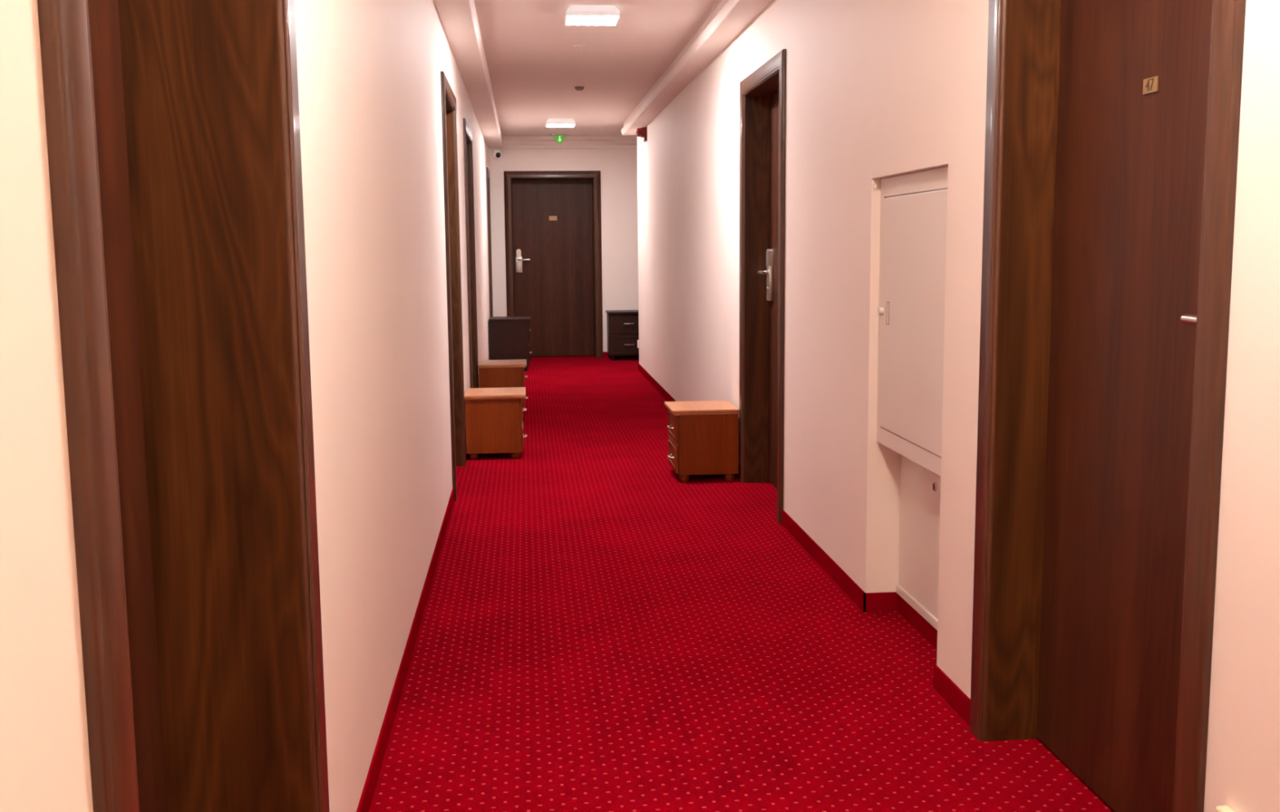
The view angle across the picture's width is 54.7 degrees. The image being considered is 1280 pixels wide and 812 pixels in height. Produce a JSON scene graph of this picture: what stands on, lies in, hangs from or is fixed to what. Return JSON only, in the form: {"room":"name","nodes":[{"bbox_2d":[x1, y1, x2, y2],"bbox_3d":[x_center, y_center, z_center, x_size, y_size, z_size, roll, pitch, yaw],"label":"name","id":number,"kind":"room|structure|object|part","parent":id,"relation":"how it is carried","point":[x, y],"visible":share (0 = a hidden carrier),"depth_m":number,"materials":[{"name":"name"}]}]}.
{"room":"hotel corridor","nodes":[
{"label":"hotel corridor","id":0,"kind":"room"},
{"bbox_2d":[0,0,489,811],"bbox_3d":[-1.017,-0.639,5.165,0.300,2.480,17.553,-1,7,-5],"label":"wall","id":1,"kind":"structure","parent":0,"point":[369,71],"depth_m":2.53,"materials":[{"name":"paint"}]},
{"bbox_2d":[37,0,329,811],"bbox_3d":[-0.661,0.016,1.558,0.304,2.100,1.079,-1,7,-5],"label":"door","id":2,"kind":"structure","parent":1,"relation":"in","point":[172,126],"depth_m":1.99,"materials":[{"name":"brown wood"}]},
{"bbox_3d":[-0.472,0.076,1.077,0.016,2.100,0.080,-1,7,-5],"label":"casing","id":3,"kind":"part","parent":2,"relation":"part of","materials":[{"name":"brown wood"}]},
{"bbox_3d":[-0.564,-0.051,2.064,0.016,2.100,0.080,-1,7,-5],"label":"casing","id":4,"kind":"part","parent":2,"relation":"part of","materials":[{"name":"brown wood"}]},
{"bbox_2d":[355,444,466,811],"bbox_3d":[-0.854,0.554,5.334,0.007,0.067,17.553,-1,7,-5],"label":"baseboard","id":5,"kind":"structure","parent":1,"relation":"attached to","point":[364,805],"depth_m":3.50,"materials":[{"name":"carpet"}]},
{"bbox_2d":[440,71,466,501],"bbox_3d":[-1.132,-0.630,6.583,0.304,2.100,1.084,-1,7,-5],"label":"door","id":6,"kind":"structure","parent":1,"relation":"in","point":[449,120],"depth_m":6.99,"materials":[{"name":"brown wood"}]},
{"bbox_3d":[-0.942,-0.569,6.100,0.016,2.100,0.080,-1,7,-5],"label":"casing","id":7,"kind":"part","parent":6,"relation":"part of","materials":[{"name":"brown wood"}]},
{"bbox_3d":[-0.997,-1.635,6.467,0.016,0.080,1.084,-1,7,-5],"label":"casing","id":8,"kind":"part","parent":6,"relation":"part of","materials":[{"name":"brown wood"}]},
{"bbox_3d":[-1.035,-0.697,7.092,0.016,2.100,0.080,-1,7,-5],"label":"casing","id":9,"kind":"part","parent":6,"relation":"part of","materials":[{"name":"brown wood"}]},
{"bbox_2d":[433,0,502,147],"bbox_3d":[-0.793,-1.814,5.035,0.172,0.121,17.553,-1,7,-5],"label":"trim","id":10,"kind":"structure","parent":1,"relation":"attached to","point":[459,18],"depth_m":7.27,"materials":[{"name":"paint"}]},
{"bbox_2d":[462,118,479,388],"bbox_3d":[-1.334,-0.908,8.746,0.304,2.100,1.078,-1,7,-5],"label":"door","id":11,"kind":"structure","parent":1,"relation":"in","point":[468,135],"depth_m":9.13,"materials":[{"name":"brown wood"}]},
{"bbox_3d":[-1.145,-0.847,8.266,0.016,2.100,0.080,-1,7,-5],"label":"casing","id":12,"kind":"part","parent":11,"relation":"part of","materials":[{"name":"brown wood"}]},
{"bbox_3d":[-1.200,-1.912,8.629,0.016,0.080,1.078,-1,7,-5],"label":"casing","id":13,"kind":"part","parent":11,"relation":"part of","materials":[{"name":"brown wood"}]},
{"bbox_3d":[-1.237,-0.974,9.252,0.016,2.100,0.080,-1,7,-5],"label":"casing","id":14,"kind":"part","parent":11,"relation":"part of","materials":[{"name":"brown wood"}]},
{"bbox_2d":[486,167,493,316],"bbox_3d":[-1.778,-1.517,13.490,0.304,2.100,0.700,-1,7,-5],"label":"door","id":15,"kind":"structure","parent":1,"relation":"in","point":[488,199],"depth_m":13.22,"materials":[{"name":"brown wood"}]},
{"bbox_2d":[486,148,501,159],"bbox_3d":[-1.577,-2.727,13.372,0.158,0.122,0.112,-1,7,-5],"label":"security camera","id":16,"kind":"object","parent":1,"relation":"attached to","point":[496,154],"visible":1,"depth_m":13.35,"materials":[{"name":"white plastic"}]},
{"bbox_2d":[487,146,638,351],"bbox_3d":[-0.308,-1.804,14.121,3.382,2.480,0.300,-1,7,-5],"label":"wall","id":17,"kind":"structure","parent":0,"point":[618,167],"depth_m":13.89,"materials":[{"name":"paint"}]},
{"bbox_2d":[503,170,603,358],"bbox_3d":[-0.982,-1.600,14.070,1.077,2.100,0.306,-1,7,-5],"label":"door","id":18,"kind":"structure","parent":17,"relation":"in","point":[554,228],"depth_m":14.14,"materials":[{"name":"brown wood"}]},
{"bbox_3d":[-1.465,-1.571,13.882,0.080,2.100,0.016,-1,7,-5],"label":"casing","id":19,"kind":"part","parent":18,"relation":"part of","materials":[{"name":"brown wood"}]},
{"bbox_3d":[-1.325,-1.667,14.083,0.142,0.034,0.060,-1,7,-5],"label":"lever handle","id":20,"kind":"part","parent":18,"relation":"part of","materials":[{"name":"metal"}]},
{"bbox_3d":[-0.977,-2.583,13.798,1.077,0.080,0.016,-1,7,-5],"label":"casing","id":21,"kind":"part","parent":18,"relation":"part of","materials":[{"name":"brown wood"}]},
{"bbox_3d":[-0.991,-2.142,14.102,0.090,0.050,0.004,-1,7,-5],"label":"number plate","id":22,"kind":"part","parent":18,"relation":"part of","materials":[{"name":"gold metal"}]},
{"bbox_3d":[-0.472,-1.591,13.972,0.080,2.100,0.016,-1,7,-5],"label":"casing","id":23,"kind":"part","parent":18,"relation":"part of","materials":[{"name":"brown wood"}]},
{"bbox_2d":[502,136,636,149],"bbox_3d":[-0.074,-2.948,13.829,2.920,0.140,0.030,-1,7,-5],"label":"crown molding","id":24,"kind":"structure","parent":17,"relation":"attached to","point":[508,142],"depth_m":13.76,"materials":[{"name":"paint"}]},
{"bbox_2d":[603,351,639,357],"bbox_3d":[-0.134,-0.591,14.137,3.082,0.067,0.007,-1,7,-5],"label":"baseboard","id":25,"kind":"structure","parent":17,"relation":"attached to","point":[606,354],"depth_m":14.13,"materials":[{"name":"carpet"}]},
{"bbox_2d":[474,0,721,136],"bbox_3d":[0.550,-1.982,5.190,3.882,0.150,18.253,-1,7,-5],"label":"ceiling","id":26,"kind":"structure","parent":0,"point":[535,66],"depth_m":8.03,"materials":[{"name":"paint"}]},
{"bbox_2d":[551,133,567,143],"bbox_3d":[-0.873,-2.912,13.457,0.164,0.102,0.056,-1,7,-5],"label":"exit sign","id":27,"kind":"object","parent":26,"relation":"attached to","point":[559,138],"visible":1,"depth_m":13.45,"materials":[{"name":"green plastic"}]},
{"bbox_3d":[-0.873,-2.903,13.458,0.110,0.084,0.012,-1,7,-5],"label":"sign panel","id":28,"kind":"part","parent":27,"relation":"part of","materials":[{"name":"green plastic"}]},
{"bbox_2d":[546,118,575,127],"bbox_3d":[-0.770,-2.744,11.979,0.272,0.057,0.272,-1,7,-5],"label":"ceiling light","id":29,"kind":"object","parent":26,"relation":"attached to","point":[551,122],"visible":1,"depth_m":11.86,"materials":[{"name":"white plastic"}]},
{"bbox_2d":[546,124,574,127],"bbox_3d":[-0.769,-2.717,11.983,0.260,0.001,0.260,-1,7,-5],"label":"diffuser","id":30,"kind":"object","parent":29,"relation":"attached to","point":[548,125],"depth_m":11.96,"materials":[{"name":"white plastic"}]},
{"bbox_2d":[574,86,584,90],"bbox_3d":[-0.467,-2.446,9.535,0.074,0.026,0.074,-1,7,-5],"label":"smoke detector","id":31,"kind":"object","parent":26,"relation":"attached to","point":[577,88],"visible":1,"depth_m":9.51,"materials":[{"name":"plastic"}]},
{"bbox_2d":[573,44,585,53],"bbox_3d":[-0.368,-2.180,7.563,0.072,0.049,0.040,-1,7,-5],"label":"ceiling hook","id":32,"kind":"object","parent":26,"relation":"attached to","point":[584,46],"visible":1,"depth_m":7.55,"materials":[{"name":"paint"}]},
{"bbox_2d":[564,4,620,25],"bbox_3d":[-0.249,-2.030,6.419,0.272,0.057,0.272,-1,7,-5],"label":"ceiling light","id":33,"kind":"object","parent":26,"relation":"attached to","point":[579,15],"visible":1,"depth_m":6.30,"materials":[{"name":"white plastic"}]},
{"bbox_2d":[566,15,618,25],"bbox_3d":[-0.249,-2.002,6.423,0.260,0.001,0.260,-1,7,-5],"label":"diffuser","id":34,"kind":"object","parent":33,"relation":"attached to","point":[571,20],"depth_m":6.41,"materials":[{"name":"white plastic"}]},
{"bbox_2d":[368,355,1114,811],"bbox_3d":[0.574,0.626,5.527,3.882,0.150,18.253,-1,7,-5],"label":"floor","id":35,"kind":"structure","parent":0,"point":[602,629],"depth_m":3.75,"materials":[{"name":"carpet"}]},
{"bbox_2d":[464,386,527,459],"bbox_3d":[-0.874,0.104,7.546,0.366,0.392,0.390,-1,7,-5],"label":"nightstand","id":36,"kind":"object","parent":35,"relation":"on","point":[494,416],"visible":0.98,"depth_m":7.37,"materials":[{"name":"brown wood"}]},
{"bbox_3d":[-0.722,0.173,7.569,0.017,0.156,0.360,-1,7,-5],"label":"drawer","id":37,"kind":"part","parent":36,"relation":"part of","materials":[{"name":"brown wood"}]},
{"bbox_3d":[-0.723,0.013,7.548,0.017,0.154,0.360,-1,7,-5],"label":"drawer","id":38,"kind":"part","parent":36,"relation":"part of","materials":[{"name":"brown wood"}]},
{"bbox_2d":[477,359,528,409],"bbox_3d":[-1.043,-0.141,9.458,0.366,0.392,0.390,-1,7,-5],"label":"nightstand","id":39,"kind":"object","parent":35,"relation":"on","point":[491,373],"visible":0.68,"depth_m":9.27,"materials":[{"name":"brown wood"}]},
{"bbox_3d":[-0.893,-0.233,9.460,0.017,0.154,0.360,-1,7,-5],"label":"drawer","id":40,"kind":"part","parent":39,"relation":"part of","materials":[{"name":"brown wood"}]},
{"bbox_2d":[488,315,532,371],"bbox_3d":[-1.334,-0.643,12.784,0.430,0.540,0.460,-1,7,-5],"label":"nightstand","id":41,"kind":"object","parent":35,"relation":"on","point":[509,336],"visible":0.74,"depth_m":12.56,"materials":[{"name":"wood"}]},
{"bbox_3d":[-1.152,-0.774,12.784,0.017,0.220,0.430,-1,7,-5],"label":"drawer","id":42,"kind":"part","parent":41,"relation":"part of","materials":[{"name":"brown wood"}]},
{"bbox_3d":[-1.150,-0.549,12.813,0.017,0.221,0.430,-1,7,-5],"label":"drawer","id":43,"kind":"part","parent":41,"relation":"part of","materials":[{"name":"brown wood"}]},
{"bbox_2d":[605,310,639,360],"bbox_3d":[-0.139,-0.797,13.886,0.460,0.540,0.430,-1,7,-5],"label":"nightstand","id":44,"kind":"object","parent":35,"relation":"on","point":[623,336],"visible":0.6,"depth_m":13.70,"materials":[{"name":"wood"}]},
{"bbox_3d":[-0.123,-0.900,13.689,0.430,0.220,0.017,-1,7,-5],"label":"drawer","id":45,"kind":"part","parent":44,"relation":"part of","materials":[{"name":"brown wood"}]},
{"bbox_3d":[-0.121,-0.676,13.718,0.430,0.221,0.017,-1,7,-5],"label":"drawer","id":46,"kind":"part","parent":44,"relation":"part of","materials":[{"name":"brown wood"}]},
{"bbox_2d":[664,400,739,481],"bbox_3d":[0.333,0.191,6.794,0.366,0.392,0.390,-1,7,-5],"label":"nightstand","id":47,"kind":"object","parent":35,"relation":"on","point":[704,436],"visible":1,"depth_m":6.62,"materials":[{"name":"brown wood"}]},
{"bbox_3d":[0.181,0.106,6.769,0.017,0.154,0.360,-1,7,-5],"label":"drawer","id":48,"kind":"part","parent":47,"relation":"part of","materials":[{"name":"brown wood"}]},
{"bbox_3d":[0.183,0.265,6.790,0.017,0.156,0.360,-1,7,-5],"label":"drawer","id":49,"kind":"part","parent":47,"relation":"part of","materials":[{"name":"brown wood"}]},
{"bbox_2d":[636,0,1279,811],"bbox_3d":[0.872,-0.583,4.597,0.300,2.480,16.067,-1,7,-5],"label":"wall","id":50,"kind":"structure","parent":0,"point":[877,90],"depth_m":4.11,"materials":[{"name":"paint"}]},
{"bbox_2d":[637,339,639,348],"bbox_3d":[-0.014,-0.628,12.534,0.024,0.080,0.080,-1,7,-5],"label":"wall socket","id":51,"kind":"object","parent":50,"relation":"attached to","point":[638,340],"visible":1,"depth_m":12.49,"materials":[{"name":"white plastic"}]},
{"bbox_2d":[635,127,647,142],"bbox_3d":[0.013,-2.509,11.425,0.094,0.126,0.110,-1,7,-5],"label":"fire alarm","id":52,"kind":"object","parent":50,"relation":"attached to","point":[642,132],"visible":1,"depth_m":11.38,"materials":[{"name":"red plastic"}]},
{"bbox_3d":[0.049,-2.509,11.428,0.022,0.126,0.110,-1,7,-5],"label":"plate","id":53,"kind":"part","parent":52,"relation":"part of","materials":[{"name":"red plastic"}]},
{"bbox_2d":[621,0,773,135],"bbox_3d":[0.632,-1.748,4.425,0.160,0.121,16.067,-1,7,-5],"label":"trim","id":54,"kind":"structure","parent":50,"relation":"attached to","point":[730,18],"depth_m":7.30,"materials":[{"name":"paint"}]},
{"bbox_2d":[738,48,786,524],"bbox_3d":[0.673,-0.574,6.025,0.196,2.100,1.080,-1,7,-5],"label":"door","id":55,"kind":"structure","parent":50,"relation":"in","point":[762,93],"depth_m":6.41,"materials":[{"name":"brown wood"}]},
{"bbox_3d":[0.537,-0.636,6.511,0.016,2.100,0.080,-1,7,-5],"label":"casing","id":56,"kind":"part","parent":55,"relation":"part of","materials":[{"name":"brown wood"}]},
{"bbox_3d":[0.575,-1.574,5.887,0.016,0.080,1.080,-1,7,-5],"label":"casing","id":57,"kind":"part","parent":55,"relation":"part of","materials":[{"name":"brown wood"}]},
{"bbox_3d":[0.639,-0.685,6.353,0.060,0.034,0.142,-1,7,-5],"label":"lever handle","id":58,"kind":"part","parent":55,"relation":"part of","materials":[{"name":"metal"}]},
{"bbox_3d":[0.630,-0.509,5.523,0.016,2.100,0.080,-1,7,-5],"label":"casing","id":59,"kind":"part","parent":55,"relation":"part of","materials":[{"name":"brown wood"}]},
{"bbox_2d":[638,363,970,726],"bbox_3d":[0.789,0.616,4.743,0.127,0.067,16.067,-1,7,-5],"label":"baseboard","id":60,"kind":"structure","parent":50,"relation":"attached to","point":[952,694],"depth_m":4.26,"materials":[{"name":"carpet"}]},
{"bbox_2d":[872,184,878,189],"bbox_3d":[0.777,-0.723,4.081,0.018,0.018,0.010,-1,7,-5],"label":"cap","id":61,"kind":"object","parent":50,"relation":"attached to","point":[874,186],"visible":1,"depth_m":4.08,"materials":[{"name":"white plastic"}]},
{"bbox_2d":[876,166,947,476],"bbox_3d":[0.867,-0.268,3.776,0.106,0.877,0.739,-1,7,-5],"label":"electrical panel","id":62,"kind":"object","parent":50,"relation":"attached to","point":[913,212],"visible":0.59,"depth_m":3.76,"materials":[{"name":"white metal"}]},
{"bbox_3d":[0.793,-0.313,4.077,0.014,0.026,0.026,-1,7,-5],"label":"knob","id":63,"kind":"part","parent":62,"relation":"part of","materials":[{"name":"white plastic"}]},
{"bbox_2d":[895,455,941,630],"bbox_3d":[0.921,0.446,3.873,0.014,0.490,0.739,-1,7,-5],"label":"access panel","id":64,"kind":"object","parent":50,"relation":"attached to","point":[920,487],"visible":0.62,"depth_m":4.02,"materials":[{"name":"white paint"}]},
{"bbox_2d":[969,0,1245,811],"bbox_3d":[0.997,-0.130,2.571,0.196,2.100,1.074,-1,7,-5],"label":"door","id":65,"kind":"structure","parent":50,"relation":"in","point":[1112,126],"depth_m":2.74,"materials":[{"name":"brown wood"}]},
{"bbox_3d":[0.861,-0.191,3.054,0.016,2.100,0.080,-1,7,-5],"label":"casing","id":66,"kind":"part","parent":65,"relation":"part of","materials":[{"name":"brown wood"}]},
{"bbox_3d":[1.038,-0.651,2.512,0.004,0.031,0.058,-1,7,-5],"label":"number plate","id":67,"kind":"part","parent":65,"relation":"part of","materials":[{"name":"gold metal"}]},
{"bbox_3d":[1.027,-0.152,2.206,0.060,0.034,0.142,-1,7,-5],"label":"lever handle","id":68,"kind":"part","parent":65,"relation":"part of","materials":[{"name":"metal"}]},
{"bbox_3d":[0.953,-0.065,2.072,0.016,2.100,0.080,-1,7,-5],"label":"casing","id":69,"kind":"part","parent":65,"relation":"part of","materials":[{"name":"brown wood"}]},
{"bbox_2d":[1215,805,1234,811],"bbox_3d":[0.970,0.709,2.023,0.024,0.082,0.082,-1,7,-5],"label":"wall socket","id":70,"kind":"object","parent":50,"relation":"attached to","point":[1221,808],"visible":1,"depth_m":2.04,"materials":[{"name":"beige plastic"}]}
]}

